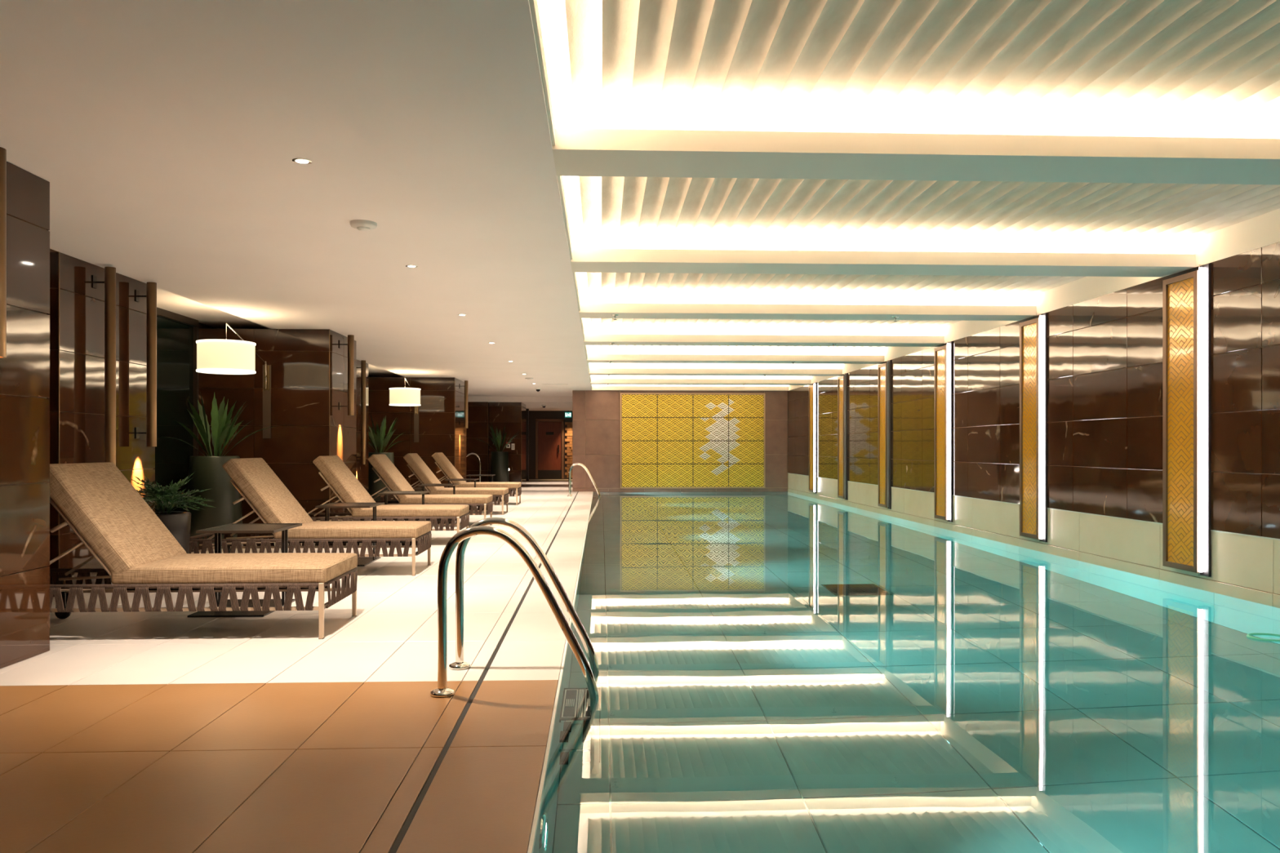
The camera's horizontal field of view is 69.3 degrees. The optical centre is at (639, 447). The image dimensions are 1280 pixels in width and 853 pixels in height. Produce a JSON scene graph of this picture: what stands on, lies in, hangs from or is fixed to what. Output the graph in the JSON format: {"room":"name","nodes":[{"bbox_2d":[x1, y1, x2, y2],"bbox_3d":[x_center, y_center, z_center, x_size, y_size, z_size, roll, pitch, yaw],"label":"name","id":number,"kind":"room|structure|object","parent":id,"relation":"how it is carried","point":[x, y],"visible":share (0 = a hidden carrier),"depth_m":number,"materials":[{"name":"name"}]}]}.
{"room":"indoor swimming pool","nodes":[
{"label":"indoor swimming pool","id":0,"kind":"room"},
{"bbox_2d":[155,306,373,511],"bbox_3d":[-5.859,-0.270,15.616,0.415,3.000,34.900,0,0,-2],"label":"wall","id":1,"kind":"structure","parent":0,"point":[177,335],"depth_m":10.94,"materials":[{"name":"brown"}]},
{"bbox_2d":[0,479,593,852],"bbox_3d":[-0.822,1.190,15.852,10.300,0.120,34.945,0,0,-2],"label":"floor","id":2,"kind":"structure","parent":0,"point":[138,731],"depth_m":3.82,"materials":[{"name":"brown tile"}]},
{"bbox_2d":[0,161,49,668],"bbox_3d":[-4.252,-0.150,4.463,2.001,2.660,1.279,0,0,-2],"label":"wall","id":3,"kind":"structure","parent":2,"relation":"on","point":[24,372],"depth_m":4.92,"materials":[{"name":"brown tile"}]},
{"bbox_2d":[0,146,6,357],"bbox_3d":[-3.176,-0.952,4.510,0.155,1.017,0.090,0,0,-2],"label":"tube light","id":4,"kind":"object","parent":3,"relation":"attached to","point":[2,151],"visible":1,"depth_m":4.51,"materials":[{"name":"brown metal"}]},
{"bbox_2d":[48,248,155,596],"bbox_3d":[-4.906,-0.195,7.723,0.971,2.750,1.509,0,0,-2],"label":"wall","id":5,"kind":"structure","parent":2,"relation":"on","point":[77,308],"depth_m":7.38,"materials":[{"name":"brown tile"}]},
{"bbox_2d":[92,266,115,465],"bbox_3d":[-4.331,-0.390,7.491,0.160,2.140,0.085,0,0,-2],"label":"tube light","id":6,"kind":"object","parent":5,"relation":"attached to","point":[109,282],"visible":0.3,"depth_m":7.46,"materials":[{"name":"brown metal"}]},
{"bbox_2d":[135,281,156,446],"bbox_3d":[-4.360,-0.735,8.180,0.160,1.450,0.085,0,0,-2],"label":"tube light","id":7,"kind":"object","parent":5,"relation":"attached to","point":[151,295],"visible":1,"depth_m":8.15,"materials":[{"name":"brown metal"}]},
{"bbox_2d":[129,471,215,553],"bbox_3d":[-3.954,0.663,7.699,0.699,0.934,0.799,0,0,38],"label":"potted plant","id":8,"kind":"object","parent":2,"relation":"on","point":[178,523],"visible":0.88,"depth_m":7.59,"materials":[{"name":"green plant"}]},
{"bbox_2d":[48,462,357,639],"bbox_3d":[-2.908,0.613,5.792,2.080,1.035,0.782,0,0,-2],"label":"sun lounger","id":9,"kind":"object","parent":2,"relation":"on","point":[134,548],"visible":0.8,"depth_m":5.46,"materials":[{"name":"beige fabric"}]},
{"bbox_2d":[48,462,186,574],"bbox_3d":[-3.272,0.432,5.777,0.127,0.800,0.745,-39,2,-2],"label":"cushion","id":10,"kind":"object","parent":9,"relation":"on","point":[96,500],"depth_m":5.59,"materials":[{"name":"fabric"}]},
{"bbox_2d":[111,552,357,584],"bbox_3d":[-2.496,0.749,5.810,1.245,0.112,0.745,0,0,-2],"label":"seat cushion","id":11,"kind":"object","parent":9,"relation":"on","point":[165,568],"depth_m":5.46,"materials":[{"name":"fabric"}]},
{"bbox_2d":[166,391,277,549],"bbox_3d":[-4.911,0.243,10.572,1.096,1.775,1.096,0,0,10],"label":"potted plant","id":12,"kind":"object","parent":2,"relation":"on","point":[210,473],"visible":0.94,"depth_m":10.34,"materials":[{"name":"green plant"}]},
{"bbox_2d":[186,523,302,617],"bbox_3d":[-2.780,0.849,6.549,0.524,0.563,0.762,0,0,-2],"label":"side table","id":13,"kind":"object","parent":2,"relation":"on","point":[233,527],"visible":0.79,"depth_m":6.57,"materials":[{"name":"black metal"}]},
{"bbox_2d":[198,328,356,538],"bbox_3d":[-4.737,-0.150,12.139,1.681,2.660,1.259,0,0,-2],"label":"wall","id":14,"kind":"structure","parent":2,"relation":"on","point":[309,368],"depth_m":11.53,"materials":[{"name":"brown wood"}]},
{"bbox_2d":[195,323,271,438],"bbox_3d":[-4.556,-0.740,10.676,0.604,1.251,1.682,0,0,-2],"label":"wall lamp","id":15,"kind":"object","parent":14,"relation":"attached to","point":[214,356],"visible":1,"depth_m":9.96,"materials":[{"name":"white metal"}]},
{"bbox_2d":[204,370,248,372],"bbox_3d":[-4.533,-0.849,10.137,0.564,0.004,0.564,0,0,-2],"label":"diffuser","id":16,"kind":"object","parent":15,"relation":"attached to","point":[205,371],"depth_m":10.22,"materials":[{"name":"white"}]},
{"bbox_2d":[338,334,354,415],"bbox_3d":[-3.801,-0.939,11.997,0.180,1.042,0.085,0,0,-2],"label":"tube light","id":17,"kind":"object","parent":14,"relation":"attached to","point":[350,344],"visible":1,"depth_m":11.97,"materials":[{"name":"brown metal"}]},
{"bbox_2d":[189,457,431,576],"bbox_3d":[-3.022,0.613,8.490,2.080,1.035,0.782,0,0,-2],"label":"sun lounger","id":18,"kind":"object","parent":2,"relation":"on","point":[261,486],"visible":0.73,"depth_m":8.15,"materials":[{"name":"fabric"}]},
{"bbox_2d":[222,457,313,532],"bbox_3d":[-3.386,0.432,8.474,0.127,0.800,0.745,-39,2,-2],"label":"cushion","id":19,"kind":"object","parent":18,"relation":"on","point":[261,486],"depth_m":8.23,"materials":[{"name":"fabric"}]},
{"bbox_2d":[274,520,431,538],"bbox_3d":[-2.610,0.749,8.507,1.245,0.112,0.745,0,0,-2],"label":"seat cushion","id":20,"kind":"object","parent":18,"relation":"on","point":[308,529],"depth_m":8.16,"materials":[{"name":"fabric"}]},
{"bbox_2d":[315,502,384,566],"bbox_3d":[-2.891,0.849,9.187,0.524,0.563,0.762,0,0,-2],"label":"side table","id":21,"kind":"object","parent":2,"relation":"on","point":[362,561],"visible":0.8,"depth_m":9.23,"materials":[{"name":"black metal"}]},
{"bbox_2d":[355,360,368,492],"bbox_3d":[-5.237,-0.195,15.536,0.971,2.750,1.489,0,0,-2],"label":"wall","id":22,"kind":"structure","parent":2,"relation":"on","point":[362,469],"depth_m":15.75,"materials":[{"name":"brown tile"}]},
{"bbox_2d":[355,360,365,464],"bbox_3d":[-4.669,-0.590,15.484,0.160,1.740,0.085,0,0,-2],"label":"tube light","id":23,"kind":"object","parent":22,"relation":"attached to","point":[362,367],"visible":0.94,"depth_m":15.46,"materials":[{"name":"brown metal"}]},
{"bbox_2d":[288,455,469,545],"bbox_3d":[-3.130,0.613,11.037,2.080,1.035,0.782,0,0,-2],"label":"sun lounger","id":24,"kind":"object","parent":2,"relation":"on","point":[349,489],"visible":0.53,"depth_m":10.70,"materials":[{"name":"fabric"}]},
{"bbox_2d":[312,455,375,511],"bbox_3d":[-3.494,0.432,11.022,0.127,0.800,0.745,-39,2,-2],"label":"cushion","id":25,"kind":"object","parent":24,"relation":"on","point":[348,488],"depth_m":10.71,"materials":[{"name":"fabric"}]},
{"bbox_2d":[351,504,469,516],"bbox_3d":[-2.718,0.749,11.055,1.245,0.112,0.745,0,0,-2],"label":"seat cushion","id":26,"kind":"object","parent":24,"relation":"on","point":[384,510],"depth_m":10.70,"materials":[{"name":"fabric"}]},
{"bbox_2d":[367,414,402,503],"bbox_3d":[-5.220,0.206,18.263,1.126,1.848,1.224,0,0,-2],"label":"potted plant","id":27,"kind":"object","parent":2,"relation":"on","point":[378,440],"visible":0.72,"depth_m":18.07,"materials":[{"name":"green plant"}]},
{"bbox_2d":[377,491,429,504],"bbox_3d":[-2.999,0.849,11.725,0.524,0.563,0.762,0,0,-2],"label":"side table","id":28,"kind":"object","parent":2,"relation":"on","point":[386,493],"visible":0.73,"depth_m":11.75,"materials":[{"name":"black metal"}]},
{"bbox_2d":[368,377,466,499],"bbox_3d":[-4.927,-0.150,20.268,1.991,2.660,1.679,0,0,-2],"label":"wall","id":29,"kind":"structure","parent":2,"relation":"on","point":[442,409],"depth_m":19.45,"materials":[{"name":"brown tile"}]},
{"bbox_2d":[389,377,421,442],"bbox_3d":[-4.611,-0.740,18.601,0.604,1.251,1.682,0,0,-2],"label":"wall lamp","id":30,"kind":"object","parent":29,"relation":"attached to","point":[404,397],"visible":1,"depth_m":17.86,"materials":[{"name":"white fabric"}]},
{"bbox_2d":[459,380,467,428],"bbox_3d":[-3.836,-0.943,20.153,0.180,1.035,0.085,0,0,-2],"label":"tube light","id":31,"kind":"object","parent":29,"relation":"attached to","point":[465,386],"visible":1,"depth_m":20.12,"materials":[{"name":"brown metal"}]},
{"bbox_2d":[367,453,493,518],"bbox_3d":[-3.235,0.613,13.525,2.080,1.035,0.782,0,0,-2],"label":"sun lounger","id":32,"kind":"object","parent":2,"relation":"on","point":[384,466],"visible":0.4,"depth_m":13.19,"materials":[{"name":"fabric"}]},
{"bbox_2d":[367,453,414,499],"bbox_3d":[-3.599,0.432,13.510,0.127,0.800,0.745,-39,2,-2],"label":"cushion","id":33,"kind":"object","parent":32,"relation":"on","point":[384,466],"depth_m":13.18,"materials":[{"name":"fabric"}]},
{"bbox_2d":[399,494,493,503],"bbox_3d":[-2.823,0.749,13.543,1.245,0.112,0.745,0,0,-2],"label":"seat cushion","id":34,"kind":"object","parent":32,"relation":"on","point":[403,499],"depth_m":13.18,"materials":[{"name":"fabric"}]},
{"bbox_2d":[417,483,458,523],"bbox_3d":[-3.105,0.849,14.222,0.524,0.563,0.762,0,0,-2],"label":"side table","id":35,"kind":"object","parent":2,"relation":"on","point":[453,485],"visible":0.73,"depth_m":14.24,"materials":[{"name":"black metal"}]},
{"bbox_2d":[380,453,508,515],"bbox_3d":[-3.336,0.613,15.913,2.080,1.035,0.782,0,0,-2],"label":"sun lounger","id":36,"kind":"object","parent":2,"relation":"on","point":[414,460],"visible":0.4,"depth_m":15.57,"materials":[{"name":"fabric"}]},
{"bbox_2d":[403,453,444,491],"bbox_3d":[-3.700,0.432,15.898,0.127,0.800,0.745,-39,2,-2],"label":"cushion","id":37,"kind":"object","parent":36,"relation":"on","point":[426,476],"depth_m":15.56,"materials":[{"name":"fabric"}]},
{"bbox_2d":[430,487,508,495],"bbox_3d":[-2.924,0.749,15.931,1.245,0.112,0.745,0,0,-2],"label":"seat cushion","id":38,"kind":"object","parent":36,"relation":"on","point":[433,491],"depth_m":15.57,"materials":[{"name":"fabric"}]},
{"bbox_2d":[444,478,479,487],"bbox_3d":[-3.205,0.849,16.600,0.524,0.563,0.762,0,0,-2],"label":"side table","id":39,"kind":"object","parent":2,"relation":"on","point":[450,479],"visible":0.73,"depth_m":16.57,"materials":[{"name":"black metal"}]},
{"bbox_2d":[413,452,521,505],"bbox_3d":[-3.447,0.613,18.531,2.080,1.035,0.782,0,0,-2],"label":"sun lounger","id":40,"kind":"object","parent":2,"relation":"on","point":[442,461],"visible":0.48,"depth_m":18.19,"materials":[{"name":"fabric"}]},
{"bbox_2d":[431,452,466,484],"bbox_3d":[-3.811,0.432,18.515,0.127,0.800,0.745,-39,2,-2],"label":"cushion","id":41,"kind":"object","parent":40,"relation":"on","point":[440,458],"depth_m":18.17,"materials":[{"name":"fabric"}]},
{"bbox_2d":[455,481,521,488],"bbox_3d":[-3.035,0.749,18.548,1.245,0.112,0.745,0,0,-2],"label":"seat cushion","id":42,"kind":"object","parent":40,"relation":"on","point":[461,484],"depth_m":18.19,"materials":[{"name":"fabric"}]},
{"bbox_2d":[466,453,480,482],"bbox_3d":[-4.637,0.634,25.126,0.689,0.991,0.110,0,0,-2],"label":"handrail","id":43,"kind":"object","parent":2,"relation":"on","point":[469,454],"visible":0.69,"depth_m":25.12,"materials":[{"name":"silver metal"}]},
{"bbox_2d":[466,474,495,482],"bbox_3d":[-3.317,0.849,19.248,0.524,0.563,0.762,0,0,-2],"label":"side table","id":44,"kind":"object","parent":2,"relation":"on","point":[469,475],"visible":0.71,"depth_m":19.30,"materials":[{"name":"black metal"}]},
{"bbox_2d":[477,422,519,482],"bbox_3d":[-3.938,0.197,26.189,1.224,1.866,1.031,0,0,28],"label":"potted plant","id":45,"kind":"object","parent":2,"relation":"on","point":[499,460],"visible":0.95,"depth_m":26.00,"materials":[{"name":"green plant"}]},
{"bbox_2d":[430,517,599,698],"bbox_3d":[-0.582,1.244,4.505,0.778,1.772,0.632,0,0,-2],"label":"pool ladder","id":46,"kind":"object","parent":2,"relation":"attached to","point":[481,527],"visible":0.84,"depth_m":4.24,"materials":[{"name":"silver metal"}]},
{"bbox_2d":[525,408,528,480],"bbox_3d":[-3.870,-0.095,31.464,0.170,2.450,0.200,0,0,-2],"label":"wall","id":47,"kind":"structure","parent":2,"relation":"on","point":[526,410],"depth_m":31.37,"materials":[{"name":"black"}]},
{"bbox_2d":[567,462,600,497],"bbox_3d":[-1.309,1.244,21.664,0.778,1.772,0.632,0,0,-2],"label":"pool ladder","id":48,"kind":"object","parent":2,"relation":"attached to","point":[570,495],"visible":0.77,"depth_m":21.39,"materials":[{"name":"silver metal"}]},
{"bbox_3d":[1.799,1.915,12.537,5.665,1.570,23.500,0,0,-2],"label":"basin","id":49,"kind":"object","parent":2,"relation":"in","visible":0},
{"bbox_2d":[533,492,1279,852],"bbox_3d":[1.796,1.828,12.587,5.077,1.356,22.809,0,0,-2],"label":"pool water","id":50,"kind":"object","parent":49,"relation":"on","point":[779,672],"visible":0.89,"depth_m":4.27,"materials":[{"name":"teal liquid"}]},
{"bbox_2d":[1246,633,1279,641],"bbox_3d":[3.797,1.146,5.586,0.236,0.016,0.216,0,0,-2],"label":"ring","id":51,"kind":"object","parent":50,"relation":"on","point":[1249,635],"visible":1,"depth_m":5.59,"materials":[{"name":"green plastic"}]},
{"bbox_2d":[466,401,488,482],"bbox_3d":[-5.296,-0.150,26.863,1.811,2.660,0.469,0,0,-2],"label":"wall","id":52,"kind":"structure","parent":0,"point":[477,411],"depth_m":26.65,"materials":[{"name":"brown tile"}]},
{"bbox_2d":[488,402,525,486],"bbox_3d":[-3.942,-0.150,27.631,0.941,2.660,1.649,0,0,-2],"label":"wall","id":53,"kind":"structure","parent":0,"point":[512,415],"depth_m":26.82,"materials":[{"name":"brown tile"}]},
{"bbox_2d":[528,410,572,479],"bbox_3d":[-3.916,-0.270,28.660,5.400,3.000,9.200,0,0,-2],"label":"wall","id":54,"kind":"structure","parent":0,"point":[533,415],"depth_m":33.08,"materials":[{"name":"brown"}]},
{"bbox_2d":[535,418,564,478],"bbox_3d":[-3.221,0.040,33.033,1.000,2.120,0.100,0,0,-2],"label":"door","id":55,"kind":"structure","parent":54,"relation":"in","point":[549,433],"depth_m":33.02,"materials":[{"name":"brown wood"}]},
{"bbox_2d":[530,479,572,480],"bbox_3d":[-2.925,1.115,31.955,1.660,0.030,0.300,0,0,-2],"label":"trim","id":56,"kind":"structure","parent":54,"relation":"attached to","point":[531,479],"depth_m":31.83,"materials":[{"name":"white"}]},
{"bbox_2d":[0,0,1279,410],"bbox_3d":[-0.888,-1.585,15.777,10.760,0.530,34.800,0,0,-2],"label":"ceiling","id":57,"kind":"structure","parent":0,"point":[752,188],"depth_m":4.84,"materials":[{"name":"paint"}]},
{"bbox_2d":[292,157,312,164],"bbox_3d":[-1.744,-1.478,4.774,0.100,0.004,0.100,0,0,-2],"label":"recessed light","id":58,"kind":"object","parent":57,"relation":"in","point":[300,161],"visible":1,"depth_m":4.77,"materials":[{"name":"silver metal"}]},
{"bbox_2d":[350,219,377,231],"bbox_3d":[-1.819,-1.458,6.088,0.170,0.045,0.170,0,0,-2],"label":"smoke detector","id":59,"kind":"object","parent":57,"relation":"attached to","point":[361,224],"visible":1,"depth_m":6.04,"materials":[{"name":"white plastic"}]},
{"bbox_2d":[405,264,417,267],"bbox_3d":[-1.861,-1.478,7.537,0.100,0.004,0.100,0,0,-2],"label":"recessed light","id":60,"kind":"object","parent":57,"relation":"in","point":[409,265],"visible":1,"depth_m":7.54,"materials":[{"name":"silver metal"}]},
{"bbox_2d":[542,383,568,384],"bbox_3d":[-1.972,-1.477,21.506,0.600,0.006,0.100,0,0,-2],"label":"ceiling vent","id":61,"kind":"object","parent":57,"relation":"in","point":[542,384],"visible":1,"depth_m":21.46,"materials":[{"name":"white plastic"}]},
{"bbox_2d":[564,412,571,417],"bbox_3d":[-2.555,-1.200,32.920,0.230,0.240,0.043,0,0,-2],"label":"exit sign","id":62,"kind":"object","parent":57,"relation":"hanging from","point":[566,414],"visible":1,"depth_m":32.91,"materials":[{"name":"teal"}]},
{"bbox_2d":[572,390,787,492],"bbox_3d":[1.195,-0.270,24.122,5.890,3.000,0.300,0,0,-2],"label":"wall","id":63,"kind":"structure","parent":0,"point":[596,414],"depth_m":23.89,"materials":[{"name":"brown stone"}]},
{"bbox_2d":[620,393,764,488],"bbox_3d":[1.373,-0.180,23.957,3.760,2.460,0.045,0,0,-2],"label":"wall artwork","id":64,"kind":"object","parent":63,"relation":"attached to","point":[668,440],"visible":1,"depth_m":23.95,"materials":[{"name":"yellow ceramic tile"},{"name":"white ceramic tile"},{"name":"grout"}]},
{"bbox_2d":[787,241,1279,608],"bbox_3d":[4.532,-0.260,11.377,0.302,3.020,25.550,0,0,-2],"label":"wall","id":65,"kind":"structure","parent":0,"point":[1104,353],"depth_m":9.09,"materials":[{"name":"brown wood"}]},
{"bbox_2d":[808,384,813,492],"bbox_3d":[3.938,-0.210,21.151,0.062,2.440,0.455,0,0,-2],"label":"panel","id":66,"kind":"object","parent":65,"relation":"attached to","point":[811,387],"visible":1,"depth_m":21.13,"materials":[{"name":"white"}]},
{"bbox_2d":[813,382,816,493],"bbox_3d":[3.955,-0.223,20.883,0.050,2.505,0.077,0,0,-2],"label":"light strip","id":67,"kind":"object","parent":65,"relation":"attached to","point":[815,384],"visible":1,"depth_m":20.91,"materials":[{"name":"white plastic"}]},
{"bbox_2d":[813,383,814,492],"bbox_3d":[3.944,-0.225,20.914,0.026,2.450,0.013,0,0,-2],"label":"diffuser","id":68,"kind":"object","parent":67,"relation":"attached to","point":[814,384],"depth_m":20.91,"materials":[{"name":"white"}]},
{"bbox_2d":[837,375,844,498],"bbox_3d":[4.048,-0.210,18.533,0.062,2.440,0.455,0,0,-2],"label":"panel","id":69,"kind":"object","parent":65,"relation":"attached to","point":[841,379],"visible":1,"depth_m":18.54,"materials":[{"name":"brown"}]},
{"bbox_2d":[844,373,847,500],"bbox_3d":[4.066,-0.223,18.265,0.050,2.505,0.077,0,0,-2],"label":"light strip","id":70,"kind":"object","parent":65,"relation":"attached to","point":[845,374],"visible":1,"depth_m":18.27,"materials":[{"name":"grey"}]},
{"bbox_2d":[844,374,845,497],"bbox_3d":[4.054,-0.225,18.296,0.026,2.450,0.013,0,0,-2],"label":"diffuser","id":71,"kind":"object","parent":70,"relation":"attached to","point":[844,375],"depth_m":18.29,"materials":[{"name":"grey plastic"}]},
{"bbox_2d":[877,362,886,507],"bbox_3d":[4.164,-0.210,15.805,0.062,2.440,0.455,0,0,-2],"label":"panel","id":72,"kind":"object","parent":65,"relation":"attached to","point":[882,369],"visible":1,"depth_m":15.85,"materials":[{"name":"brown"}]},
{"bbox_2d":[886,360,891,509],"bbox_3d":[4.181,-0.223,15.537,0.050,2.505,0.077,0,0,-2],"label":"light strip","id":73,"kind":"object","parent":65,"relation":"attached to","point":[888,362],"visible":1,"depth_m":15.53,"materials":[{"name":"grey"}]},
{"bbox_2d":[886,361,888,506],"bbox_3d":[4.170,-0.225,15.569,0.026,2.450,0.013,0,0,-2],"label":"diffuser","id":74,"kind":"object","parent":73,"relation":"attached to","point":[887,362],"depth_m":15.56,"materials":[{"name":"grey plastic"}]},
{"bbox_2d":[933,345,946,519],"bbox_3d":[4.279,-0.210,13.098,0.062,2.440,0.455,0,0,-2],"label":"panel","id":75,"kind":"object","parent":65,"relation":"attached to","point":[940,353],"visible":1,"depth_m":13.11,"materials":[{"name":"brown metal"}]},
{"bbox_2d":[946,341,952,522],"bbox_3d":[4.296,-0.223,12.830,0.050,2.505,0.077,0,0,-2],"label":"light strip","id":76,"kind":"object","parent":65,"relation":"attached to","point":[949,344],"visible":1,"depth_m":12.84,"materials":[{"name":"white"}]},
{"bbox_2d":[946,343,949,519],"bbox_3d":[4.285,-0.225,12.861,0.026,2.450,0.013,0,0,-2],"label":"diffuser","id":77,"kind":"object","parent":76,"relation":"attached to","point":[948,344],"depth_m":12.85,"materials":[{"name":"white plastic"}]},
{"bbox_2d":[1019,317,1039,539],"bbox_3d":[4.394,-0.210,10.385,0.062,2.440,0.455,0,0,-2],"label":"panel","id":78,"kind":"object","parent":65,"relation":"attached to","point":[1029,331],"visible":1,"depth_m":10.39,"materials":[{"name":"brown"}]},
{"bbox_2d":[1039,312,1047,542],"bbox_3d":[4.411,-0.223,10.117,0.050,2.505,0.077,0,0,-2],"label":"light strip","id":79,"kind":"object","parent":65,"relation":"attached to","point":[1043,317],"visible":1,"depth_m":10.12,"materials":[{"name":"white"}]},
{"bbox_2d":[1040,315,1042,538],"bbox_3d":[4.399,-0.225,10.149,0.026,2.450,0.013,0,0,-2],"label":"diffuser","id":80,"kind":"object","parent":79,"relation":"attached to","point":[1041,316],"depth_m":10.14,"materials":[{"name":"white plastic"}]},
{"bbox_2d":[1162,270,1199,573],"bbox_3d":[4.508,-0.210,7.680,0.062,2.440,0.455,0,0,-2],"label":"panel","id":81,"kind":"object","parent":65,"relation":"attached to","point":[1180,294],"visible":1,"depth_m":7.70,"materials":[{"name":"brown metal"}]},
{"bbox_2d":[1198,263,1211,577],"bbox_3d":[4.525,-0.223,7.412,0.050,2.505,0.077,0,0,-2],"label":"light strip","id":82,"kind":"object","parent":65,"relation":"attached to","point":[1205,270],"visible":1,"depth_m":7.41,"materials":[{"name":"white"}]},
{"bbox_2d":[1199,267,1203,572],"bbox_3d":[4.514,-0.225,7.444,0.026,2.450,0.013,0,0,-2],"label":"diffuser","id":83,"kind":"object","parent":82,"relation":"attached to","point":[1201,269],"depth_m":7.44,"materials":[{"name":"white plastic"}]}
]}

